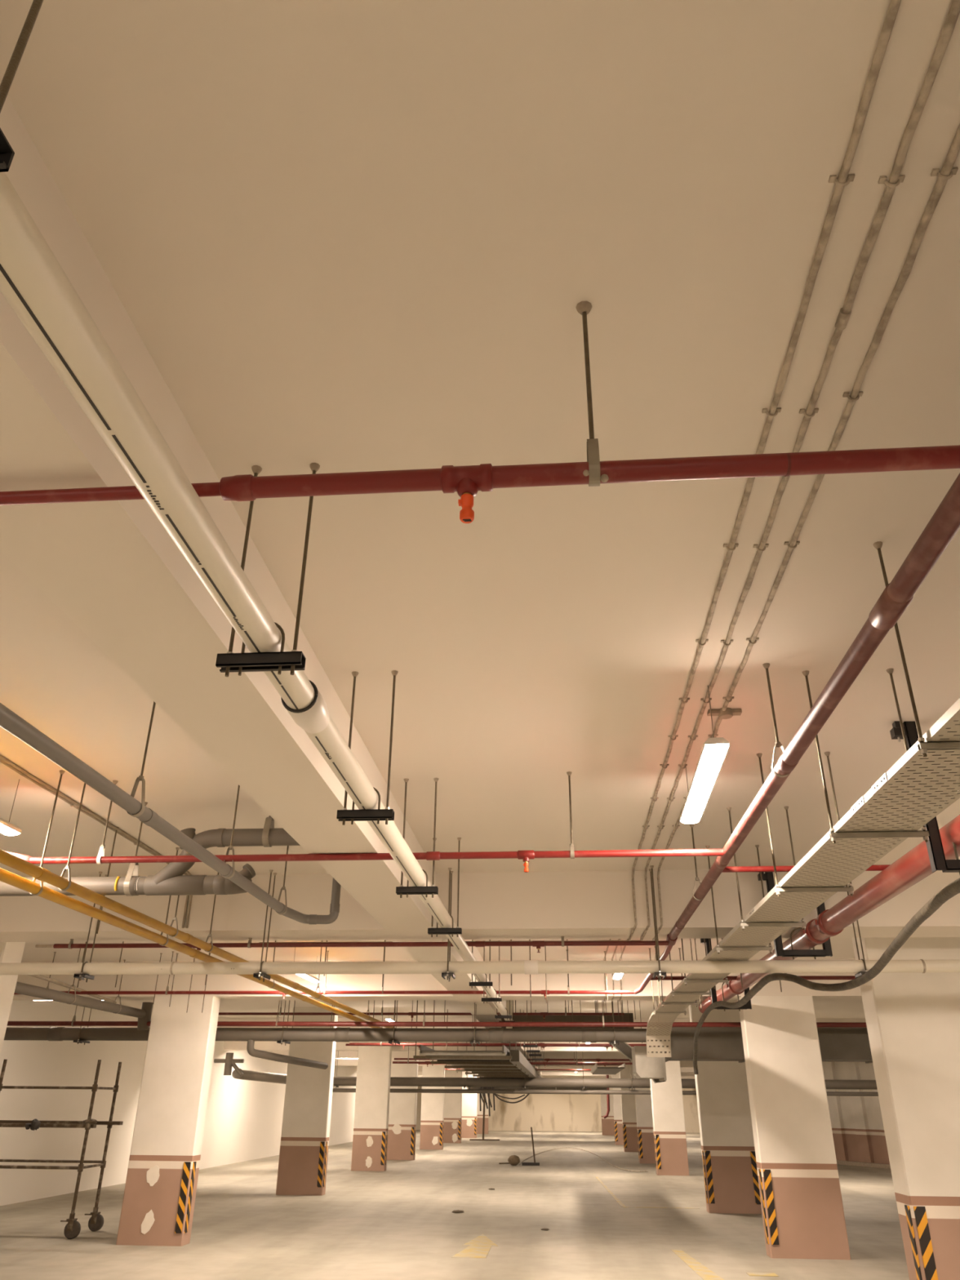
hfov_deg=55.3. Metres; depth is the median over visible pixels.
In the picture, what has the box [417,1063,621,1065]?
pipe
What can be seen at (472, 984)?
hanger
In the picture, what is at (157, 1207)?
concrete column
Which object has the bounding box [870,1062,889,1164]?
trim
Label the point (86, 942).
rod
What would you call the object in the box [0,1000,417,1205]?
wall
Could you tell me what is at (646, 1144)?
concrete column
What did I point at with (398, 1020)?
beam
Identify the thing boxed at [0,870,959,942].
beam
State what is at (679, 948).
support
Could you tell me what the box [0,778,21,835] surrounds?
lamp
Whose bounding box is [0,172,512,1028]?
drain pipe
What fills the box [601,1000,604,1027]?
hanger
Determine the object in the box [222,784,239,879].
hanger
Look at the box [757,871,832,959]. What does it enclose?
support frame
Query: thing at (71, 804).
conduit
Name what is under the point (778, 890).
support
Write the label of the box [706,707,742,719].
junction box
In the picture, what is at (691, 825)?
hanger
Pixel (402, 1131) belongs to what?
concrete column
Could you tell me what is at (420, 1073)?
trim
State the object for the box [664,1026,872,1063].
air duct
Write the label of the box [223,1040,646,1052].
beam
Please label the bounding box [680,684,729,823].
lamp
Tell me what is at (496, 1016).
hanger
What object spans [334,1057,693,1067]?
trim
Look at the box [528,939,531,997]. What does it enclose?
rod
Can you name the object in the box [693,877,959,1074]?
cable
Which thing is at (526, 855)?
pipe
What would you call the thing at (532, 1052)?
hanger
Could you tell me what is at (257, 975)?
hanger
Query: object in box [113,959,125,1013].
hanger
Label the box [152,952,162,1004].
rod
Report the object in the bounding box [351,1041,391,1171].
concrete column
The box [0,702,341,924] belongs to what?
drain pipe
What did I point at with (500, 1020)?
hanger
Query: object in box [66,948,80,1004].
hanger
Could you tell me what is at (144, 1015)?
drain pipe
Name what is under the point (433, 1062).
hanger
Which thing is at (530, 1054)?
hanger
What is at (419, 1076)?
trim
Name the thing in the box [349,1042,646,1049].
pipe
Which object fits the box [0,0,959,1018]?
ceiling
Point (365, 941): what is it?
conduit
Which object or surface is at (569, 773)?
hanger
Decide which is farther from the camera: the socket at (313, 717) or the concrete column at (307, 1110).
the concrete column at (307, 1110)
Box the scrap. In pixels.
[451,1209,463,1213]
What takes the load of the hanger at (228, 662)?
hanging from the ceiling
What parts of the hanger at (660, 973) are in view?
rod, rod, channel rail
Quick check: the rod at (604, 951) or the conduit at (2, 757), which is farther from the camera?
the rod at (604, 951)
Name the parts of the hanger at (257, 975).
channel rail, rod, rod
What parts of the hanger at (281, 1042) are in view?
rod, channel rail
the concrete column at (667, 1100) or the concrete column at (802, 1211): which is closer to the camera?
the concrete column at (802, 1211)
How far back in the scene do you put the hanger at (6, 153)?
1.22 m
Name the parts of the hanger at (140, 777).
rod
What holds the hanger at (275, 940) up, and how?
hanging from the ceiling
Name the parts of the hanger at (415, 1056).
rod, channel rail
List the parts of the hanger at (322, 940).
rod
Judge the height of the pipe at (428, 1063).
0.131 m
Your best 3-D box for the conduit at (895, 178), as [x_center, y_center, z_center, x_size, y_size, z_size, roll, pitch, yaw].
[1.232,1.365,6.000,0.067,0.484,15.100,-2,-27,4]
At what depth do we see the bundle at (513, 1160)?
26.14 m
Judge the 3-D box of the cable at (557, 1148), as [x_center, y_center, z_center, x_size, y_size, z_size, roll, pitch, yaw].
[3.228,17.151,30.437,3.514,0.021,13.857,-2,-27,4]
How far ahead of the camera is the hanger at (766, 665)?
3.91 m
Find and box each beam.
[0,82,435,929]
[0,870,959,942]
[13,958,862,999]
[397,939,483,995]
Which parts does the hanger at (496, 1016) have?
channel rail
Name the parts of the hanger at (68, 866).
rod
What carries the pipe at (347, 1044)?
hanging from the hanger
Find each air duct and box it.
[467,1086,607,1094]
[501,1013,634,1028]
[631,1045,666,1081]
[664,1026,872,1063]
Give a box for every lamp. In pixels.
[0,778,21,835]
[293,948,319,982]
[385,1011,397,1022]
[612,938,623,979]
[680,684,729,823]
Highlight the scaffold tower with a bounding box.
[0,1059,123,1239]
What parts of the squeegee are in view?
handle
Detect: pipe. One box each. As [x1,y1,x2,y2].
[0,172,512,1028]
[0,444,959,523]
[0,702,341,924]
[0,827,300,896]
[0,848,393,1027]
[0,867,381,1027]
[0,959,959,974]
[4,1026,666,1069]
[6,848,723,872]
[7,1021,866,1027]
[13,990,635,999]
[14,982,153,1030]
[26,974,116,1003]
[35,940,668,952]
[213,1052,286,1084]
[218,1012,623,1020]
[332,1088,878,1096]
[333,1076,877,1089]
[345,1043,609,1049]
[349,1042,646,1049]
[392,1061,632,1067]
[394,1057,629,1062]
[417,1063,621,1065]
[444,1068,591,1071]
[603,1075,609,1118]
[634,473,959,994]
[650,975,855,980]
[698,814,959,1013]
[721,864,890,872]
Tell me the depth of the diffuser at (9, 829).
5.39 m
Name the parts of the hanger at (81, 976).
channel rail, rod, rod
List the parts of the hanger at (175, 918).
rod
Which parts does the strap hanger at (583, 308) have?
rod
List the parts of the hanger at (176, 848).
rod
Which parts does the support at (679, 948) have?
rod, channel rail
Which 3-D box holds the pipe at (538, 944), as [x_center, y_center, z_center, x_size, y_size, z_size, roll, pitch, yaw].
[-1.179,2.660,7.933,5.550,0.096,0.049,-2,-27,4]
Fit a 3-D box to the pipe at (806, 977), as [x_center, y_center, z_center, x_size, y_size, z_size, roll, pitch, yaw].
[3.912,3.556,9.654,4.250,0.039,0.040,-2,-27,4]
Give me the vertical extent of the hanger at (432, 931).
0.699 m
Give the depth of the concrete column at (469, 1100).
46.64 m
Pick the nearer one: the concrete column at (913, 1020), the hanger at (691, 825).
the hanger at (691, 825)
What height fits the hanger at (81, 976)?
0.873 m
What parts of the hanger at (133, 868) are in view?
rod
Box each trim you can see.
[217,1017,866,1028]
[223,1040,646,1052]
[271,1050,627,1058]
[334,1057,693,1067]
[355,1066,693,1072]
[417,1071,694,1076]
[417,1075,694,1079]
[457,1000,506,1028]
[501,1041,523,1050]
[520,1051,528,1057]
[822,1061,848,1160]
[844,1062,874,1163]
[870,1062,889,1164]
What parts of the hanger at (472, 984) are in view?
channel rail, rod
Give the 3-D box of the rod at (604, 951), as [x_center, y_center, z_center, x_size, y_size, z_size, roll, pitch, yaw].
[1.590,4.224,11.548,0.032,0.580,0.031,-2,-27,4]
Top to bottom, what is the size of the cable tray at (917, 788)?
0.476 m
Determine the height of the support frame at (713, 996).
0.805 m
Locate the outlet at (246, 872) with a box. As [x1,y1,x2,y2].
[239,867,251,876]
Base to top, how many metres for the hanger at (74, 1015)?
0.792 m
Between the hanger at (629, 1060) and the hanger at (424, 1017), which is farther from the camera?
the hanger at (629, 1060)
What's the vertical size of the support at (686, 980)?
0.772 m
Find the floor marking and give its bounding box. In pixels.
[671,1248,778,1279]
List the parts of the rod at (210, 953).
rod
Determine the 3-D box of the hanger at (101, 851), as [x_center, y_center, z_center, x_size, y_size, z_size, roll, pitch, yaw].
[-2.218,1.082,5.463,0.032,0.505,0.050,-2,-27,4]
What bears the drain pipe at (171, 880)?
hanging from the hanger at (133, 868)
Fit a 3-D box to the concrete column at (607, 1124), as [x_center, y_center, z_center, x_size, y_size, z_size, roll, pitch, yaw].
[7.309,26.645,52.354,0.800,2.870,0.280,-2,-27,4]
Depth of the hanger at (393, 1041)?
13.04 m
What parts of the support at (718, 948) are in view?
rod, channel rail, rod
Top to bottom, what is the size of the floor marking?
0.003 m
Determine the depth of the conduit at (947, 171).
2.43 m
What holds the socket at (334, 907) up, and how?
attached to the drain pipe at (10, 721)
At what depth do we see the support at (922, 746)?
2.87 m
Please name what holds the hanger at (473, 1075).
hanging from the ceiling
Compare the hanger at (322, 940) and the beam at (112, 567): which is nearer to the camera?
the beam at (112, 567)
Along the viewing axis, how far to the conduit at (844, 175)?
2.24 m
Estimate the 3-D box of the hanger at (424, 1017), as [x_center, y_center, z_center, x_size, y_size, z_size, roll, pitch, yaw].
[-0.783,5.066,13.021,0.032,0.792,0.075,-2,-27,4]
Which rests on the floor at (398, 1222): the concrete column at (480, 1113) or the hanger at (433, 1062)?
the concrete column at (480, 1113)
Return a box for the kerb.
[836,1160,890,1168]
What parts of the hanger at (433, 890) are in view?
rod, channel rail, rod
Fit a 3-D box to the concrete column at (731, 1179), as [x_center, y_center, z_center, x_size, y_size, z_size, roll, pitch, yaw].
[4.238,8.008,15.956,0.904,3.330,0.292,-2,-27,4]
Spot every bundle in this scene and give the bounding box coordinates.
[479,1086,528,1115]
[498,1155,519,1165]
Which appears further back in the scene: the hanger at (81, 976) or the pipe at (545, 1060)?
the pipe at (545, 1060)
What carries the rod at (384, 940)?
hanging from the ceiling
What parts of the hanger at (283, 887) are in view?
rod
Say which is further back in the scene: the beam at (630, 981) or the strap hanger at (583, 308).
the beam at (630, 981)
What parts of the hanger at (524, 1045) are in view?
channel rail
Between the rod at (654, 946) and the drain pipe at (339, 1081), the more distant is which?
the drain pipe at (339, 1081)
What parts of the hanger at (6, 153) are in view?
channel rail, rod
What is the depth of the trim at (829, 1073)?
28.51 m
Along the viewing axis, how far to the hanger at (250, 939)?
8.00 m
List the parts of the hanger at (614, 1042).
rod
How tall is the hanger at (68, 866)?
0.668 m
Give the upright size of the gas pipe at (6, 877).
0.065 m
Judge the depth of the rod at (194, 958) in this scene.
11.87 m
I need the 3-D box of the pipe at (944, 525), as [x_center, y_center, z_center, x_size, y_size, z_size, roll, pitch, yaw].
[1.393,1.260,5.224,0.088,0.122,13.651,-2,-27,4]
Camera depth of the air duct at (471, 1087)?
44.84 m
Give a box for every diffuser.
[0,823,19,835]
[296,973,319,982]
[613,973,623,979]
[680,744,728,823]
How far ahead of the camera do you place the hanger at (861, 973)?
7.09 m
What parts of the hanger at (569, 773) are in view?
rod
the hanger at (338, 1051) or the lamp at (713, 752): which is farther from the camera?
the hanger at (338, 1051)
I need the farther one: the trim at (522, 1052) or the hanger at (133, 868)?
the trim at (522, 1052)
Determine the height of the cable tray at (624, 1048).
0.634 m
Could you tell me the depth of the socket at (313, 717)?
2.92 m
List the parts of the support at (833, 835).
rod, channel rail, rod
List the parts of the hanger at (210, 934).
rod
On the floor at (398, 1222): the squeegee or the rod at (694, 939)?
the squeegee
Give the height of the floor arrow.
0.003 m
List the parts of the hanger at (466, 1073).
channel rail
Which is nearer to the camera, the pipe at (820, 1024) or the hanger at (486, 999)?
the hanger at (486, 999)
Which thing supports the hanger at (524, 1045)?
hanging from the ceiling
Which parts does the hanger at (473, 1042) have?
rod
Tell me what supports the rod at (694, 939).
hanging from the ceiling
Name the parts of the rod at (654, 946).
rod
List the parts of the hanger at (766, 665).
rod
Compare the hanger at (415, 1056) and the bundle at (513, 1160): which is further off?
the bundle at (513, 1160)
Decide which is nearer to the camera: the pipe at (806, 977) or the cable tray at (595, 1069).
the pipe at (806, 977)
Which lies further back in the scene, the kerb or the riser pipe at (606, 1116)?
the riser pipe at (606, 1116)
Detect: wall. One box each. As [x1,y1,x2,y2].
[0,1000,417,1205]
[416,1086,699,1133]
[834,1061,887,1164]
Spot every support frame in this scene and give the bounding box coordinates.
[700,938,751,1011]
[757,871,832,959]
[889,720,959,874]
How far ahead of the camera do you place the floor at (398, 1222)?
13.26 m
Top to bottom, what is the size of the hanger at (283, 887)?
0.595 m
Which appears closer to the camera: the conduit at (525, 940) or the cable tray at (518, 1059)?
the conduit at (525, 940)
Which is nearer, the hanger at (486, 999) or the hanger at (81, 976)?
the hanger at (81, 976)
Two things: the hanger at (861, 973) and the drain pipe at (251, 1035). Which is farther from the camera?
the drain pipe at (251, 1035)
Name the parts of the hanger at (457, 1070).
channel rail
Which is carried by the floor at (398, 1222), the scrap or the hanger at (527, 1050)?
the scrap
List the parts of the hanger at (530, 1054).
channel rail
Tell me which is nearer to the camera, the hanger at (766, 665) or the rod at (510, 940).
the hanger at (766, 665)
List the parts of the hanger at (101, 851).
rod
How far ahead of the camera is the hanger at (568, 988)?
11.36 m
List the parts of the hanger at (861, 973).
rod, rod, channel rail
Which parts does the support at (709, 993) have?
rod, channel rail, rod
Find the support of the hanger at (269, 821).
hanging from the ceiling
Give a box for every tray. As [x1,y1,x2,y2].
[419,1044,526,1075]
[510,1049,541,1077]
[591,1062,625,1074]
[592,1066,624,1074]
[608,1042,666,1083]
[645,697,959,1057]
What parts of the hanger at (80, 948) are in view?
rod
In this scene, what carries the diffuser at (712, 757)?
attached to the lamp at (713, 752)
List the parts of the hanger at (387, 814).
rod, channel rail, rod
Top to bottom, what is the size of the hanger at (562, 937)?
0.082 m
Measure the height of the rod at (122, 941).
0.710 m
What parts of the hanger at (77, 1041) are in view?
rod, channel rail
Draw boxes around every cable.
[518,1147,648,1171]
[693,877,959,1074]
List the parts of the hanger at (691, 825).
rod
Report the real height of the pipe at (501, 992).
0.101 m
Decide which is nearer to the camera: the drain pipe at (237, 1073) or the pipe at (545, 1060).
the drain pipe at (237, 1073)
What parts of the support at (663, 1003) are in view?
rod, channel rail, rod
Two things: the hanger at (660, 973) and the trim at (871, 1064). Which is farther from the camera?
the trim at (871, 1064)
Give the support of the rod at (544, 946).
hanging from the ceiling
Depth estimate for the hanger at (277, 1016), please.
13.05 m
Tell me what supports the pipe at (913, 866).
hanging from the support frame at (938, 861)
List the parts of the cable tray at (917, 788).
splice plate, rail, splice plate, splice plate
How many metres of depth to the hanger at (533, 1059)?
24.61 m
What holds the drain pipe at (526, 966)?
hanging from the hanger at (81, 976)
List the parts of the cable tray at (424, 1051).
rail, rail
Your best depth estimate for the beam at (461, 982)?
9.27 m
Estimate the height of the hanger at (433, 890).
0.699 m
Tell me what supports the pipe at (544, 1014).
hanging from the hanger
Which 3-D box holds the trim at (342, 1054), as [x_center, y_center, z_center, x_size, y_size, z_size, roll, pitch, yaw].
[3.638,13.166,29.382,20.900,0.460,0.500,-2,-27,4]
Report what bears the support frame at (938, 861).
hanging from the ceiling
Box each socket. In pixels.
[285,689,329,733]
[308,914,316,924]
[329,902,339,912]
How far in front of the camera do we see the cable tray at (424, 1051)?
14.72 m
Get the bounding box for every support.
[648,947,686,1014]
[657,938,697,1006]
[669,938,711,996]
[680,937,728,985]
[705,844,773,953]
[726,806,805,930]
[756,751,853,896]
[801,668,929,843]
[872,541,959,757]
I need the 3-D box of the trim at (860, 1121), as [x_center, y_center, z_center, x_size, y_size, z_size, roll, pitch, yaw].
[11.481,14.117,27.843,0.119,3.230,0.450,10,-28,-18]
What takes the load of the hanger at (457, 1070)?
hanging from the ceiling
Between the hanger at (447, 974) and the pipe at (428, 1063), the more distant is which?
the pipe at (428, 1063)
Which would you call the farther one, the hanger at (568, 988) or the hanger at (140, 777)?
the hanger at (568, 988)
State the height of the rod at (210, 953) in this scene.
0.730 m
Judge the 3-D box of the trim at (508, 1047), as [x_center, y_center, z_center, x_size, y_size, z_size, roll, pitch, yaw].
[0.819,10.043,23.233,0.400,0.460,4.300,-2,-27,4]
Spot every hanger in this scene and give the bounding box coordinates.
[0,0,43,172]
[29,769,65,895]
[46,951,56,988]
[57,782,85,890]
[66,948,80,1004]
[67,938,73,948]
[71,1006,76,1026]
[73,871,106,982]
[73,1007,91,1044]
[96,780,118,864]
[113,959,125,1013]
[123,801,147,895]
[126,701,155,817]
[159,847,179,946]
[164,951,173,995]
[168,895,179,937]
[204,872,218,951]
[215,462,319,676]
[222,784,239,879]
[247,937,252,947]
[253,869,276,982]
[262,815,274,847]
[268,940,275,988]
[275,1000,279,1026]
[276,1000,290,1045]
[277,845,288,915]
[315,940,322,999]
[323,951,328,995]
[333,1050,338,1088]
[336,670,398,825]
[388,1000,399,1045]
[395,777,439,897]
[413,1000,511,1061]
[422,1000,425,1026]
[427,837,462,937]
[431,1000,516,1066]
[441,867,455,982]
[444,1009,521,1070]
[455,1041,525,1073]
[465,1041,528,1075]
[469,939,493,988]
[470,1002,479,1046]
[472,1074,531,1078]
[479,1052,533,1077]
[481,940,502,1003]
[494,1000,511,1019]
[498,1000,515,1022]
[523,1009,537,1048]
[526,1041,539,1053]
[528,1041,541,1057]
[532,1053,543,1061]
[560,936,564,946]
[565,949,569,994]
[566,771,574,858]
[575,301,608,486]
[581,1051,586,1089]
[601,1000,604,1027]
[609,1000,619,1046]
[628,1059,635,1090]
[648,865,666,981]
[689,824,702,900]
[762,662,788,777]
[845,881,867,977]
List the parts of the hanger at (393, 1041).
rod, channel rail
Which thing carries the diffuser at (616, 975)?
attached to the lamp at (616, 975)
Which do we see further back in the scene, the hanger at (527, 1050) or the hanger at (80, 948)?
the hanger at (527, 1050)
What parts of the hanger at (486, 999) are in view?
rod, channel rail, rod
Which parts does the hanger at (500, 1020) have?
channel rail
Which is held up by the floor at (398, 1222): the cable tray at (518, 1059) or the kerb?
the kerb
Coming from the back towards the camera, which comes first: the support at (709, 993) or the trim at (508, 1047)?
the trim at (508, 1047)
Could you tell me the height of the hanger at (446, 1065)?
1.140 m
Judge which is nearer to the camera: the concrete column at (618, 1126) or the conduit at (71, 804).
the conduit at (71, 804)
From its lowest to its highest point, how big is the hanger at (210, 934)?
0.668 m
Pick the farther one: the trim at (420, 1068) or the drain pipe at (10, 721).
the trim at (420, 1068)
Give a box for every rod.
[76,942,86,987]
[96,826,119,933]
[115,941,124,987]
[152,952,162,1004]
[168,952,178,1006]
[186,958,195,1013]
[201,952,211,1013]
[323,940,327,976]
[382,940,385,986]
[510,939,511,985]
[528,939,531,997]
[544,946,546,1003]
[566,938,568,986]
[604,951,608,999]
[653,946,660,1003]
[693,938,702,1009]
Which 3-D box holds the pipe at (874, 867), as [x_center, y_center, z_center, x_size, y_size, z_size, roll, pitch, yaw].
[3.526,1.308,5.317,4.240,0.033,0.034,-2,-27,4]
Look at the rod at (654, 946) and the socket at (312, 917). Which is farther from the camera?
the rod at (654, 946)
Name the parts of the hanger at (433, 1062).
rod, channel rail, rod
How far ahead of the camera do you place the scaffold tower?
12.50 m
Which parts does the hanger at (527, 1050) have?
channel rail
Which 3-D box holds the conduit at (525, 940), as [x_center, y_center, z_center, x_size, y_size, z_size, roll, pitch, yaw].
[0.559,2.631,7.989,1.670,0.022,0.022,-2,-27,4]
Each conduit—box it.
[0,755,192,928]
[0,759,189,928]
[258,941,392,942]
[448,940,640,942]
[604,0,901,1001]
[611,0,959,1001]
[618,124,959,1001]
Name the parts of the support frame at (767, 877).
post, post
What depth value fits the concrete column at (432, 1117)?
35.16 m
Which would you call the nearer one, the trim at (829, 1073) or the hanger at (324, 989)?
the hanger at (324, 989)
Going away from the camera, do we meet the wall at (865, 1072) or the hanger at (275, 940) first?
the hanger at (275, 940)
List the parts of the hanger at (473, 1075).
channel rail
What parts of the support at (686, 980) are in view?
rod, channel rail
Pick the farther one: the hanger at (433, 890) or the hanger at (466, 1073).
the hanger at (466, 1073)
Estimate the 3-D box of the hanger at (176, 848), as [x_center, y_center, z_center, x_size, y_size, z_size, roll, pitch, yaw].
[-2.323,1.918,6.882,0.070,0.721,0.031,-2,-27,4]
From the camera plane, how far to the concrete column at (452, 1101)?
40.82 m
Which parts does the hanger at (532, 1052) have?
channel rail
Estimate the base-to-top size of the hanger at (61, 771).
0.721 m
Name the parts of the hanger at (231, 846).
rod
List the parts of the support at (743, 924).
rod, channel rail, rod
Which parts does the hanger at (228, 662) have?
rod, channel rail, rod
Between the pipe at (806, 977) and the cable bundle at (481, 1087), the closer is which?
the pipe at (806, 977)
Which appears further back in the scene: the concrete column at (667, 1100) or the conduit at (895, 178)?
the concrete column at (667, 1100)
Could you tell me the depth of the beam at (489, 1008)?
14.15 m
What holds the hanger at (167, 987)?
hanging from the ceiling
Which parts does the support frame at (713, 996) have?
post, post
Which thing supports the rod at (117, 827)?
hanging from the ceiling
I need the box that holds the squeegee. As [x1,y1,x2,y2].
[521,1127,539,1165]
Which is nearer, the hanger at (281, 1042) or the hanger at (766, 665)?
the hanger at (766, 665)
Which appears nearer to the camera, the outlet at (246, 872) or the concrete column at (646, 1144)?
the outlet at (246, 872)
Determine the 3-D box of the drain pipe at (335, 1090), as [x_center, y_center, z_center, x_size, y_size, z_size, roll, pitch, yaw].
[4.429,12.271,24.874,18.200,0.100,0.100,-2,-27,4]
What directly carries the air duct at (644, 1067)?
attached to the air duct at (714, 1043)
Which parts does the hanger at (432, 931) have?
rod, channel rail, rod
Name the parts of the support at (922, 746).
rod, channel rail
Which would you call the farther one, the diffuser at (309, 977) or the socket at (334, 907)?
the diffuser at (309, 977)
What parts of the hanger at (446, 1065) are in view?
channel rail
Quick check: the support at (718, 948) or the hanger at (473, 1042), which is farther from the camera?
the hanger at (473, 1042)
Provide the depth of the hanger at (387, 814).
3.85 m
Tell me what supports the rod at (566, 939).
hanging from the ceiling
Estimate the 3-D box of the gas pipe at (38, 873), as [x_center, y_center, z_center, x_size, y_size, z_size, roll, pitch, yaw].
[-2.149,2.676,7.776,0.065,0.065,18.900,-2,-27,4]
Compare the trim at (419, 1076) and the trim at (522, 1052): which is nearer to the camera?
the trim at (522, 1052)
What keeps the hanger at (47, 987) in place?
hanging from the ceiling
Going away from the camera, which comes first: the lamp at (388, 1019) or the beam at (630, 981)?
the beam at (630, 981)
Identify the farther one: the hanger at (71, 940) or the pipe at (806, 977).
the pipe at (806, 977)
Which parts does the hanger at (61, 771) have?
rod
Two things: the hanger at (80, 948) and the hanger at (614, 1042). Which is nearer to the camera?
the hanger at (80, 948)
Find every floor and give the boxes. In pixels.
[0,1129,909,1279]
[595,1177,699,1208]
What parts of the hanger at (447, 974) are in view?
rod, channel rail, rod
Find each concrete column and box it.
[0,942,25,1055]
[115,995,220,1246]
[275,1007,338,1195]
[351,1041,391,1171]
[386,1057,418,1159]
[419,1066,444,1149]
[443,1071,462,1142]
[461,1075,477,1137]
[476,1093,488,1133]
[600,1087,614,1135]
[611,1071,623,1145]
[619,1066,638,1151]
[633,1074,655,1163]
[649,1061,688,1175]
[688,1000,761,1213]
[738,995,850,1259]
[852,937,959,1279]
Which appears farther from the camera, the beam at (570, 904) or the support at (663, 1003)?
the support at (663, 1003)
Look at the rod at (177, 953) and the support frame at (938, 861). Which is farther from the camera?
the rod at (177, 953)
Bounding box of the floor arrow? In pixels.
[452,1233,497,1257]
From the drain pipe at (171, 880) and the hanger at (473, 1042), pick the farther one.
the hanger at (473, 1042)
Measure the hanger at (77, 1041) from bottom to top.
1.018 m
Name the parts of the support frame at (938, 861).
post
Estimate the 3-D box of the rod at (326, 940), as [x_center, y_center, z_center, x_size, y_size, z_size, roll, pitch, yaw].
[-1.532,3.028,9.172,0.032,0.630,0.031,-2,-27,4]
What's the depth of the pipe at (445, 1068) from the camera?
37.01 m
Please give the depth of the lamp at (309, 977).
11.72 m
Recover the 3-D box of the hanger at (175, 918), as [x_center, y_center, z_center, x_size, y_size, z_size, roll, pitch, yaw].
[-2.242,1.869,6.843,0.070,0.668,0.031,-2,-27,4]
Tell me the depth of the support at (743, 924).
5.66 m
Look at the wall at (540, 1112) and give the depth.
58.67 m
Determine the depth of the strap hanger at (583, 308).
2.06 m
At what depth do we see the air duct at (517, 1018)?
15.68 m
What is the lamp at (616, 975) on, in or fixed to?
hanging from the ceiling
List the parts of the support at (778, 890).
rod, channel rail, rod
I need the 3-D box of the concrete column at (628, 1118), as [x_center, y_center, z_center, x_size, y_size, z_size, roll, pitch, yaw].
[5.806,17.788,34.815,0.862,2.870,0.292,-2,-27,4]
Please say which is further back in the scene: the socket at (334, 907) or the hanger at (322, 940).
the hanger at (322, 940)
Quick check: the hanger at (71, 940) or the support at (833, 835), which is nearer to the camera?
the support at (833, 835)
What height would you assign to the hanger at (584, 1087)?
1.407 m

